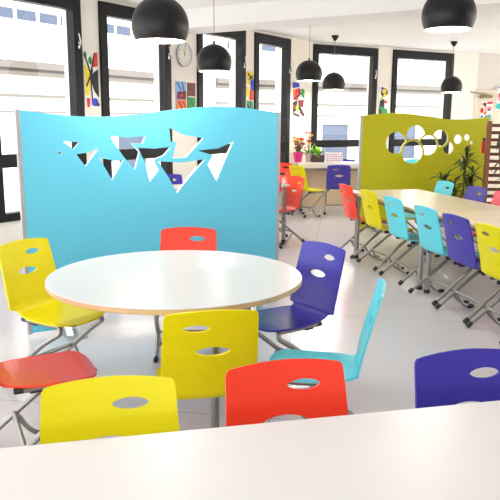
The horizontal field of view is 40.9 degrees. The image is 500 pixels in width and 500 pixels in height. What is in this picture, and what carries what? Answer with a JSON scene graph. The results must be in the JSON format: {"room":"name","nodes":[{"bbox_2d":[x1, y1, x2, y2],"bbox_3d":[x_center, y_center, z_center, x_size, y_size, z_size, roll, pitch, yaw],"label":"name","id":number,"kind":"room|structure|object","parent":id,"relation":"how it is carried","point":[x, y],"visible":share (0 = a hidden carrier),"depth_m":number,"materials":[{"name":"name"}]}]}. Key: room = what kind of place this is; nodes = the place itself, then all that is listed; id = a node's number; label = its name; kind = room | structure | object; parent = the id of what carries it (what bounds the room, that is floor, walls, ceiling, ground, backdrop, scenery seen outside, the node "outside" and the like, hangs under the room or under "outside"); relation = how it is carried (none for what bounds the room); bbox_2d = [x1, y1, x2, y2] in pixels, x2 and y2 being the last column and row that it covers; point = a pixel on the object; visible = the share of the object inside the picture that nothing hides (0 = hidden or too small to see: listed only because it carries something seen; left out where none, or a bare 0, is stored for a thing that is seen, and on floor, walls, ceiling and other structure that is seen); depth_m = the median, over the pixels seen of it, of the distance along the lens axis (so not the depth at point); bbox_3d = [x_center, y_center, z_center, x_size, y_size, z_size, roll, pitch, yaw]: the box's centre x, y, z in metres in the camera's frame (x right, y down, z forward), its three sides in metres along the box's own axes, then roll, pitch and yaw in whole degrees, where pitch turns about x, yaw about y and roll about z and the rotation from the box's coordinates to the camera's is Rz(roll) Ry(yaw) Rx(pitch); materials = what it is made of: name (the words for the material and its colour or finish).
{"room":"school cafeteria","nodes":[
{"label":"school cafeteria","id":0,"kind":"room"},
{"bbox_2d":[0,0,312,268],"bbox_3d":[-1.412,-1.734,8.659,0.280,3.150,8.755,8,13,33],"label":"wall","id":1,"kind":"structure","parent":0,"point":[9,231],"depth_m":9.18,"materials":[{"name":"beige paint"}]},
{"bbox_2d":[0,0,86,222],"bbox_3d":[-2.257,-1.539,7.141,0.173,2.380,1.251,8,13,33],"label":"window","id":2,"kind":"structure","parent":1,"relation":"in","point":[72,7],"depth_m":7.42,"materials":[{"name":"black metal"}]},
{"bbox_2d":[82,50,99,107],"bbox_3d":[-1.823,-1.956,7.700,0.018,0.630,0.220,8,13,33],"label":"painting","id":3,"kind":"object","parent":1,"relation":"attached to","point":[90,59],"visible":1,"depth_m":7.69,"materials":[{"name":"paper"}]},
{"bbox_2d":[98,1,172,180],"bbox_3d":[-1.408,-1.781,8.403,0.173,2.380,1.251,8,13,33],"label":"window","id":4,"kind":"structure","parent":1,"relation":"in","point":[106,10],"depth_m":8.08,"materials":[{"name":"black metal"}]},
{"bbox_2d":[175,81,186,108],"bbox_3d":[-0.930,-2.089,9.054,0.016,0.370,0.215,8,13,33],"label":"painting","id":5,"kind":"object","parent":1,"relation":"attached to","point":[180,86],"visible":0.9,"depth_m":9.04,"materials":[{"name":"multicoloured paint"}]},
{"bbox_2d":[176,42,191,66],"bbox_3d":[-0.885,-2.623,8.998,0.033,0.316,0.316,8,13,33],"label":"wall clock","id":6,"kind":"object","parent":1,"relation":"attached to","point":[183,50],"visible":1,"depth_m":8.99,"materials":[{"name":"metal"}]},
{"bbox_2d":[187,83,195,107],"bbox_3d":[-0.807,-2.119,9.240,0.014,0.360,0.165,8,13,33],"label":"painting","id":7,"kind":"object","parent":1,"relation":"attached to","point":[191,103],"visible":0.82,"depth_m":9.22,"materials":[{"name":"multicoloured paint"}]},
{"bbox_2d":[196,30,246,165],"bbox_3d":[-0.418,-2.062,9.874,0.173,2.380,1.181,8,13,33],"label":"window","id":8,"kind":"structure","parent":1,"relation":"in","point":[239,36],"depth_m":10.06,"materials":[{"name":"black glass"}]},
{"bbox_2d":[246,71,253,108],"bbox_3d":[-0.002,-2.451,10.414,0.017,0.620,0.200,8,13,32],"label":"painting","id":9,"kind":"object","parent":1,"relation":"attached to","point":[249,75],"visible":0.85,"depth_m":10.40,"materials":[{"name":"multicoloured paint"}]},
{"bbox_2d":[254,32,291,174],"bbox_3d":[0.357,-2.283,11.028,0.173,2.380,1.096,8,13,33],"label":"window","id":10,"kind":"structure","parent":1,"relation":"in","point":[259,38],"depth_m":11.26,"materials":[{"name":"black metal"}]},
{"bbox_2d":[291,82,304,116],"bbox_3d":[0.840,-2.616,11.678,0.019,0.591,0.442,8,13,33],"label":"painting","id":11,"kind":"object","parent":1,"relation":"attached to","point":[298,89],"visible":1,"depth_m":11.66,"materials":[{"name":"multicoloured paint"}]},
{"bbox_2d":[184,0,499,33],"bbox_3d":[2.648,-2.567,6.725,8.516,0.235,0.570,7,13,31],"label":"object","id":12,"kind":"structure","parent":1,"relation":"attached to","point":[279,13],"depth_m":7.76,"materials":[{"name":"white paint"}]},
{"bbox_2d":[0,194,499,447],"bbox_3d":[0.996,0.534,5.678,15.000,0.120,17.941,0,11,0],"label":"floor","id":13,"kind":"structure","parent":0,"point":[407,327],"depth_m":4.92,"materials":[{"name":"plastic"}]},
{"bbox_2d":[0,350,96,445],"bbox_3d":[-0.979,0.554,3.033,0.537,0.830,0.459,-5,12,-25],"label":"dining chair","id":14,"kind":"object","parent":13,"relation":"on","point":[32,374],"visible":0.67,"depth_m":3.05,"materials":[{"name":"red plastic"}]},
{"bbox_2d":[0,238,104,370],"bbox_3d":[-1.150,0.371,3.958,0.537,0.830,0.459,7,13,31],"label":"dining chair","id":15,"kind":"object","parent":13,"relation":"on","point":[26,294],"visible":0.73,"depth_m":3.97,"materials":[{"name":"yellow plastic"}]},
{"bbox_2d":[40,375,178,443],"bbox_3d":[-0.343,0.814,1.731,0.459,0.830,0.537,-2,11,-13],"label":"dining chair","id":16,"kind":"object","parent":13,"relation":"on","point":[83,409],"visible":0.55,"depth_m":1.89,"materials":[{"name":"yellow plastic"}]},
{"bbox_2d":[14,107,280,340],"bbox_3d":[-0.677,-0.265,5.120,2.055,1.639,0.440,-5,12,-27],"label":"divider","id":17,"kind":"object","parent":13,"relation":"on","point":[83,213],"depth_m":4.99,"materials":[{"name":"paint"}]},
{"bbox_2d":[45,250,301,427],"bbox_3d":[-0.393,0.491,3.613,1.330,0.740,1.330,0,11,0],"label":"round table","id":18,"kind":"object","parent":13,"relation":"on","point":[164,282],"visible":0.83,"depth_m":3.36,"materials":[{"name":"white laminate"}]},
{"bbox_2d":[167,174,182,190],"bbox_3d":[-0.959,-0.546,8.642,0.459,0.830,0.537,-5,12,-27],"label":"dining chair","id":19,"kind":"object","parent":13,"relation":"on","point":[178,177],"visible":0.1,"depth_m":8.83,"materials":[{"name":"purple plastic"}]},
{"bbox_2d":[153,227,219,362],"bbox_3d":[-0.409,0.301,4.344,0.459,0.830,0.537,0,11,-2],"label":"dining chair","id":20,"kind":"object","parent":13,"relation":"on","point":[177,238],"visible":0.25,"depth_m":4.51,"materials":[{"name":"red plastic"}]},
{"bbox_2d":[156,309,258,399],"bbox_3d":[-0.199,0.587,2.894,0.459,0.830,0.537,-2,11,-11],"label":"dining chair","id":21,"kind":"object","parent":13,"relation":"on","point":[195,375],"visible":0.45,"depth_m":2.63,"materials":[{"name":"yellow plastic"}]},
{"bbox_2d":[173,183,289,241],"bbox_3d":[-0.267,-0.449,8.406,1.440,0.740,0.600,-5,12,-27],"label":"dining table","id":22,"kind":"object","parent":13,"relation":"on","point":[176,186],"visible":0.13,"depth_m":8.45,"materials":[{"name":"white laminate"}]},
{"bbox_2d":[0,400,499,499],"bbox_3d":[0.143,0.907,1.513,2.400,0.740,0.800,-2,11,-13],"label":"rectangular table","id":23,"kind":"object","parent":13,"relation":"on","point":[449,452],"visible":1,"depth_m":1.61,"materials":[{"name":"beige laminate"}]},
{"bbox_2d":[225,358,347,426],"bbox_3d":[0.164,0.789,1.875,0.459,0.830,0.537,-2,11,-14],"label":"dining chair","id":24,"kind":"object","parent":13,"relation":"on","point":[255,393],"visible":0.34,"depth_m":2.03,"materials":[{"name":"red plastic"}]},
{"bbox_2d":[279,163,294,214],"bbox_3d":[0.503,-0.997,10.992,0.459,0.830,0.537,2,11,7],"label":"dining chair","id":25,"kind":"object","parent":13,"relation":"on","point":[284,179],"visible":0.16,"depth_m":11.14,"materials":[{"name":"red plastic"}]},
{"bbox_2d":[279,176,304,244],"bbox_3d":[0.383,-0.516,8.538,0.537,0.830,0.459,-5,12,-27],"label":"dining chair","id":26,"kind":"object","parent":13,"relation":"on","point":[293,199],"visible":0.6,"depth_m":8.53,"materials":[{"name":"red plastic"}]},
{"bbox_2d":[257,241,345,387],"bbox_3d":[0.234,0.392,3.902,0.537,0.830,0.459,-8,14,-35],"label":"dining chair","id":27,"kind":"object","parent":13,"relation":"on","point":[315,300],"visible":0.65,"depth_m":3.93,"materials":[{"name":"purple plastic"}]},
{"bbox_2d":[287,165,325,217],"bbox_3d":[0.936,-0.966,10.847,0.537,0.830,0.459,-7,13,-34],"label":"dining chair","id":28,"kind":"object","parent":13,"relation":"on","point":[300,171],"visible":0.78,"depth_m":10.71,"materials":[{"name":"yellow plastic"}]},
{"bbox_2d":[268,278,385,418],"bbox_3d":[0.339,0.547,3.115,0.537,0.830,0.459,2,11,10],"label":"dining chair","id":29,"kind":"object","parent":13,"relation":"on","point":[352,364],"visible":0.46,"depth_m":3.13,"materials":[{"name":"teal plastic"}]},
{"bbox_2d":[296,161,357,210],"bbox_3d":[1.408,-1.109,11.622,1.200,0.820,0.500,0,11,-2],"label":"table","id":30,"kind":"object","parent":13,"relation":"on","point":[316,172],"visible":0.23,"depth_m":11.80,"materials":[{"name":"white laminate"}]},
{"bbox_2d":[293,137,306,161],"bbox_3d":[0.811,-1.718,11.461,0.326,0.430,0.224,5,12,21],"label":"flower pot","id":31,"kind":"object","parent":30,"relation":"on","point":[298,154],"visible":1,"depth_m":11.45,"materials":[{"name":"pink ceramic"}]},
{"bbox_2d":[303,132,318,161],"bbox_3d":[1.031,-1.770,11.527,0.467,0.509,0.395,-3,12,-15],"label":"flower pot","id":32,"kind":"object","parent":30,"relation":"on","point":[308,154],"visible":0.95,"depth_m":11.58,"materials":[{"name":"white ceramic"}]},
{"bbox_2d":[312,146,323,161],"bbox_3d":[1.163,-1.657,11.555,0.261,0.280,0.162,0,11,0],"label":"planter box","id":33,"kind":"object","parent":30,"relation":"on","point":[317,151],"visible":1,"depth_m":11.50,"materials":[{"name":"plant"}]},
{"bbox_2d":[325,152,342,161],"bbox_3d":[1.451,-1.607,11.605,0.300,0.165,0.101,0,11,0],"label":"desk calendar","id":34,"kind":"object","parent":30,"relation":"on","point":[329,156],"visible":1,"depth_m":11.58,"materials":[{"name":"paper"}]},
{"bbox_2d":[323,165,350,214],"bbox_3d":[1.453,-1.016,11.121,0.459,0.830,0.537,1,11,4],"label":"dining chair","id":35,"kind":"object","parent":13,"relation":"on","point":[332,182],"visible":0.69,"depth_m":10.88,"materials":[{"name":"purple plastic"}]},
{"bbox_2d":[339,184,387,258],"bbox_3d":[1.315,-0.350,7.723,0.537,0.830,0.459,-3,11,-14],"label":"dining chair","id":36,"kind":"object","parent":13,"relation":"on","point":[350,208],"visible":0.78,"depth_m":7.59,"materials":[{"name":"red plastic"}]},
{"bbox_2d":[356,189,414,270],"bbox_3d":[1.464,-0.233,7.134,0.537,0.830,0.459,-3,11,-14],"label":"dining chair","id":37,"kind":"object","parent":13,"relation":"on","point":[372,216],"visible":0.71,"depth_m":7.01,"materials":[{"name":"yellow plastic"}]},
{"bbox_2d":[379,196,443,285],"bbox_3d":[1.593,-0.115,6.535,0.537,0.830,0.459,-3,11,-14],"label":"dining chair","id":38,"kind":"object","parent":13,"relation":"on","point":[398,228],"visible":0.75,"depth_m":6.43,"materials":[{"name":"teal plastic"}]},
{"bbox_2d":[406,159,418,161],"bbox_3d":[3.041,-1.252,12.384,0.459,0.830,0.537,3,11,14],"label":"dining chair","id":39,"kind":"object","parent":13,"relation":"on","point":[407,160],"visible":0.06,"depth_m":12.56,"materials":[{"name":"teal plastic"}]},
{"bbox_2d":[357,113,491,231],"bbox_3d":[2.491,-1.119,9.584,2.020,1.639,0.440,-2,11,-13],"label":"divider","id":40,"kind":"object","parent":13,"relation":"on","point":[379,168],"depth_m":9.48,"materials":[{"name":"paint"}]},
{"bbox_2d":[353,189,499,289],"bbox_3d":[1.778,-0.177,7.093,0.920,0.740,1.780,-3,11,-14],"label":"dining table","id":41,"kind":"object","parent":13,"relation":"on","point":[409,198],"visible":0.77,"depth_m":6.86,"materials":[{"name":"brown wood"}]},
{"bbox_2d":[405,181,453,246],"bbox_3d":[2.113,-0.413,8.074,0.537,0.830,0.459,-3,11,-14],"label":"dining chair","id":42,"kind":"object","parent":13,"relation":"on","point":[440,188],"visible":0.3,"depth_m":8.09,"materials":[{"name":"teal plastic"}]},
{"bbox_2d":[408,205,479,305],"bbox_3d":[1.727,0.021,5.848,0.537,0.830,0.459,-3,11,-14],"label":"dining chair","id":43,"kind":"object","parent":13,"relation":"on","point":[431,240],"visible":0.73,"depth_m":5.73,"materials":[{"name":"teal plastic"}]},
{"bbox_2d":[414,348,499,408],"bbox_3d":[0.749,0.773,1.978,0.459,0.830,0.537,-2,11,-13],"label":"dining chair","id":44,"kind":"object","parent":13,"relation":"on","point":[444,378],"visible":0.39,"depth_m":2.13,"materials":[{"name":"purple plastic"}]},
{"bbox_2d":[429,145,486,197],"bbox_3d":[2.849,-0.814,9.137,0.827,1.218,0.694,5,12,21],"label":"dracaena plant","id":45,"kind":"object","parent":13,"relation":"on","point":[465,160],"visible":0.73,"depth_m":9.01,"materials":[{"name":"green plant"}]},
{"bbox_2d":[434,186,486,264],"bbox_3d":[2.281,-0.289,7.447,0.537,0.830,0.459,-3,11,-14],"label":"dining chair","id":46,"kind":"object","parent":13,"relation":"on","point":[471,192],"visible":0.3,"depth_m":7.45,"materials":[{"name":"blue plastic"},{"name":"grey steel"},{"name":"black plastic"}]},
{"bbox_2d":[424,209,499,293],"bbox_3d":[2.233,0.161,5.390,0.920,0.740,1.800,-3,11,-14],"label":"dining table","id":47,"kind":"object","parent":13,"relation":"on","point":[487,216],"visible":0.67,"depth_m":5.92,"materials":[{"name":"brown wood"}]},
{"bbox_2d":[435,213,499,323],"bbox_3d":[1.831,0.120,5.348,0.537,0.830,0.459,-3,11,-14],"label":"dining chair","id":48,"kind":"object","parent":13,"relation":"on","point":[462,252],"visible":0.75,"depth_m":5.23,"materials":[{"name":"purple plastic"}]},
{"bbox_2d":[454,191,499,274],"bbox_3d":[2.413,-0.192,6.954,0.537,0.830,0.459,-3,11,-14],"label":"dining chair","id":49,"kind":"object","parent":13,"relation":"on","point":[496,197],"visible":0.14,"depth_m":7.06,"materials":[{"name":"red plastic"},{"name":"grey steel"},{"name":"black plastic"}]},
{"bbox_2d":[466,223,499,343],"bbox_3d":[1.931,0.216,4.857,0.537,0.830,0.459,-3,11,-14],"label":"dining chair","id":50,"kind":"object","parent":13,"relation":"on","point":[489,260],"visible":1,"depth_m":4.84,"materials":[{"name":"yellow plastic"}]},
{"bbox_2d":[482,121,499,203],"bbox_3d":[3.738,-0.911,8.829,1.302,1.540,0.070,2,11,6],"label":"trellis","id":51,"kind":"object","parent":13,"relation":"on","point":[489,132],"visible":0.62,"depth_m":8.82,"materials":[{"name":"brown wood"}]},
{"bbox_2d":[481,138,485,152],"bbox_3d":[3.112,-1.383,8.885,0.086,0.196,0.060,0,11,0],"label":"fire extinguisher","id":52,"kind":"object","parent":51,"relation":"attached to","point":[484,140],"visible":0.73,"depth_m":8.86,"materials":[{"name":"red metal"}]},
{"bbox_2d":[490,134,499,186],"bbox_3d":[3.659,-0.946,9.363,0.732,1.401,0.449,-1,11,-7],"label":"dracaena plant","id":53,"kind":"object","parent":13,"relation":"on","point":[498,143],"visible":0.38,"depth_m":9.26,"materials":[{"name":"green plant"}]},
{"bbox_2d":[114,0,499,52],"bbox_3d":[1.017,-2.479,5.087,15.000,0.220,17.941,0,11,0],"label":"ceiling","id":54,"kind":"structure","parent":0,"point":[484,37],"depth_m":10.68,"materials":[{"name":"white paint"}]},
{"bbox_2d":[131,0,188,43],"bbox_3d":[-0.585,-1.791,4.317,0.374,0.854,0.374,0,11,0],"label":"pendant lamp","id":55,"kind":"object","parent":54,"relation":"hanging from","point":[153,21],"visible":1,"depth_m":4.24,"materials":[{"name":"black plastic"}]},
{"bbox_2d":[196,41,231,72],"bbox_3d":[-0.380,-2.326,7.065,0.374,0.859,0.374,0,11,0],"label":"pendant lamp","id":56,"kind":"object","parent":54,"relation":"hanging from","point":[215,58],"visible":1,"depth_m":6.99,"materials":[{"name":"black plastic"}]},
{"bbox_2d":[296,40,321,81],"bbox_3d":[0.829,-2.781,9.338,0.374,0.824,0.374,0,11,0],"label":"pendant lamp","id":57,"kind":"object","parent":54,"relation":"hanging from","point":[309,70],"visible":0.97,"depth_m":9.26,"materials":[{"name":"black plastic"}]},
{"bbox_2d":[322,35,344,89],"bbox_3d":[1.397,-3.098,11.089,0.374,0.869,0.374,0,11,0],"label":"pendant lamp","id":58,"kind":"object","parent":54,"relation":"hanging from","point":[332,81],"visible":1,"depth_m":11.01,"materials":[{"name":"black plastic"}]},
{"bbox_2d":[421,0,476,32],"bbox_3d":[1.398,-1.910,4.658,0.374,0.724,0.374,0,11,0],"label":"pendant lamp","id":59,"kind":"object","parent":54,"relation":"hanging from","point":[441,16],"visible":1,"depth_m":4.57,"materials":[{"name":"black plastic"}]},
{"bbox_2d":[440,41,461,92],"bbox_3d":[3.573,-3.225,11.815,0.374,0.869,0.374,0,11,0],"label":"pendant lamp","id":60,"kind":"object","parent":54,"relation":"hanging from","point":[451,84],"visible":1,"depth_m":11.74,"materials":[{"name":"black plastic"}]},
{"bbox_2d":[313,42,478,152],"bbox_3d":[2.781,-2.598,13.210,4.250,3.150,0.280,-6,13,-28],"label":"wall","id":61,"kind":"structure","parent":0,"point":[465,64],"depth_m":13.70,"materials":[{"name":"beige paint"}]},
{"bbox_2d":[311,44,378,160],"bbox_3d":[1.756,-2.562,12.497,1.451,2.380,0.173,-6,13,-28],"label":"window","id":62,"kind":"structure","parent":61,"relation":"in","point":[373,53],"depth_m":12.37,"materials":[{"name":"black metal"}]},
{"bbox_2d":[378,87,387,113],"bbox_3d":[2.561,-2.836,12.869,0.215,0.574,0.017,-6,13,-28],"label":"painting","id":63,"kind":"object","parent":61,"relation":"attached to","point":[383,91],"visible":0.92,"depth_m":12.85,"materials":[{"name":"paper"}]},
{"bbox_2d":[388,49,454,153],"bbox_3d":[3.407,-2.722,13.371,1.564,2.380,0.173,-6,13,-28],"label":"window","id":64,"kind":"structure","parent":61,"relation":"in","point":[397,54],"depth_m":13.22,"materials":[{"name":"black metal"}]},
{"bbox_2d":[477,53,499,89],"bbox_3d":[6.322,-2.725,13.983,3.200,3.150,0.280,2,11,8],"label":"wall","id":65,"kind":"structure","parent":0,"point":[488,78],"depth_m":13.86,"materials":[{"name":"white paint"}]},
{"bbox_2d":[470,90,499,193],"bbox_3d":[5.126,-2.238,14.029,1.145,2.160,0.171,2,11,8],"label":"door","id":66,"kind":"structure","parent":65,"relation":"in","point":[480,95],"depth_m":13.99,"materials":[{"name":"metal"}]},
{"bbox_2d":[480,101,492,120],"bbox_3d":[4.929,-2.891,13.978,0.245,0.420,0.018,2,11,8],"label":"painting","id":67,"kind":"object","parent":66,"relation":"attached to","point":[486,109],"visible":0.91,"depth_m":13.97,"materials":[{"name":"paper"}]},
{"bbox_2d":[495,85,499,109],"bbox_3d":[5.317,-3.152,13.866,0.424,0.500,0.016,2,11,8],"label":"painting","id":68,"kind":"object","parent":65,"relation":"attached to","point":[498,86],"visible":1,"depth_m":13.89,"materials":[{"name":"paper"}]},
{"label":"outside","id":69,"kind":"structure","parent":0,"visible":0},
{"bbox_2d":[5,161,215,211],"bbox_3d":[0.009,-1.359,17.057,52.000,0.200,46.000,0,11,0],"label":"street","id":70,"kind":"structure","parent":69,"point":[14,204],"depth_m":14.41,"materials":[{"name":"white"}]},
{"bbox_2d":[0,0,155,199],"bbox_3d":[-6.337,-7.299,12.825,0.561,13.000,16.700,8,13,33],"label":"building","id":71,"kind":"structure","parent":70,"relation":"on","point":[32,72],"depth_m":15.63,"materials":[{"name":"stone"}]},
{"bbox_2d":[210,36,442,176],"bbox_3d":[4.907,-9.302,23.434,13.650,13.000,0.560,-6,13,-28],"label":"building","id":72,"kind":"structure","parent":70,"relation":"on","point":[419,82],"depth_m":23.31,"materials":[{"name":"stone"}]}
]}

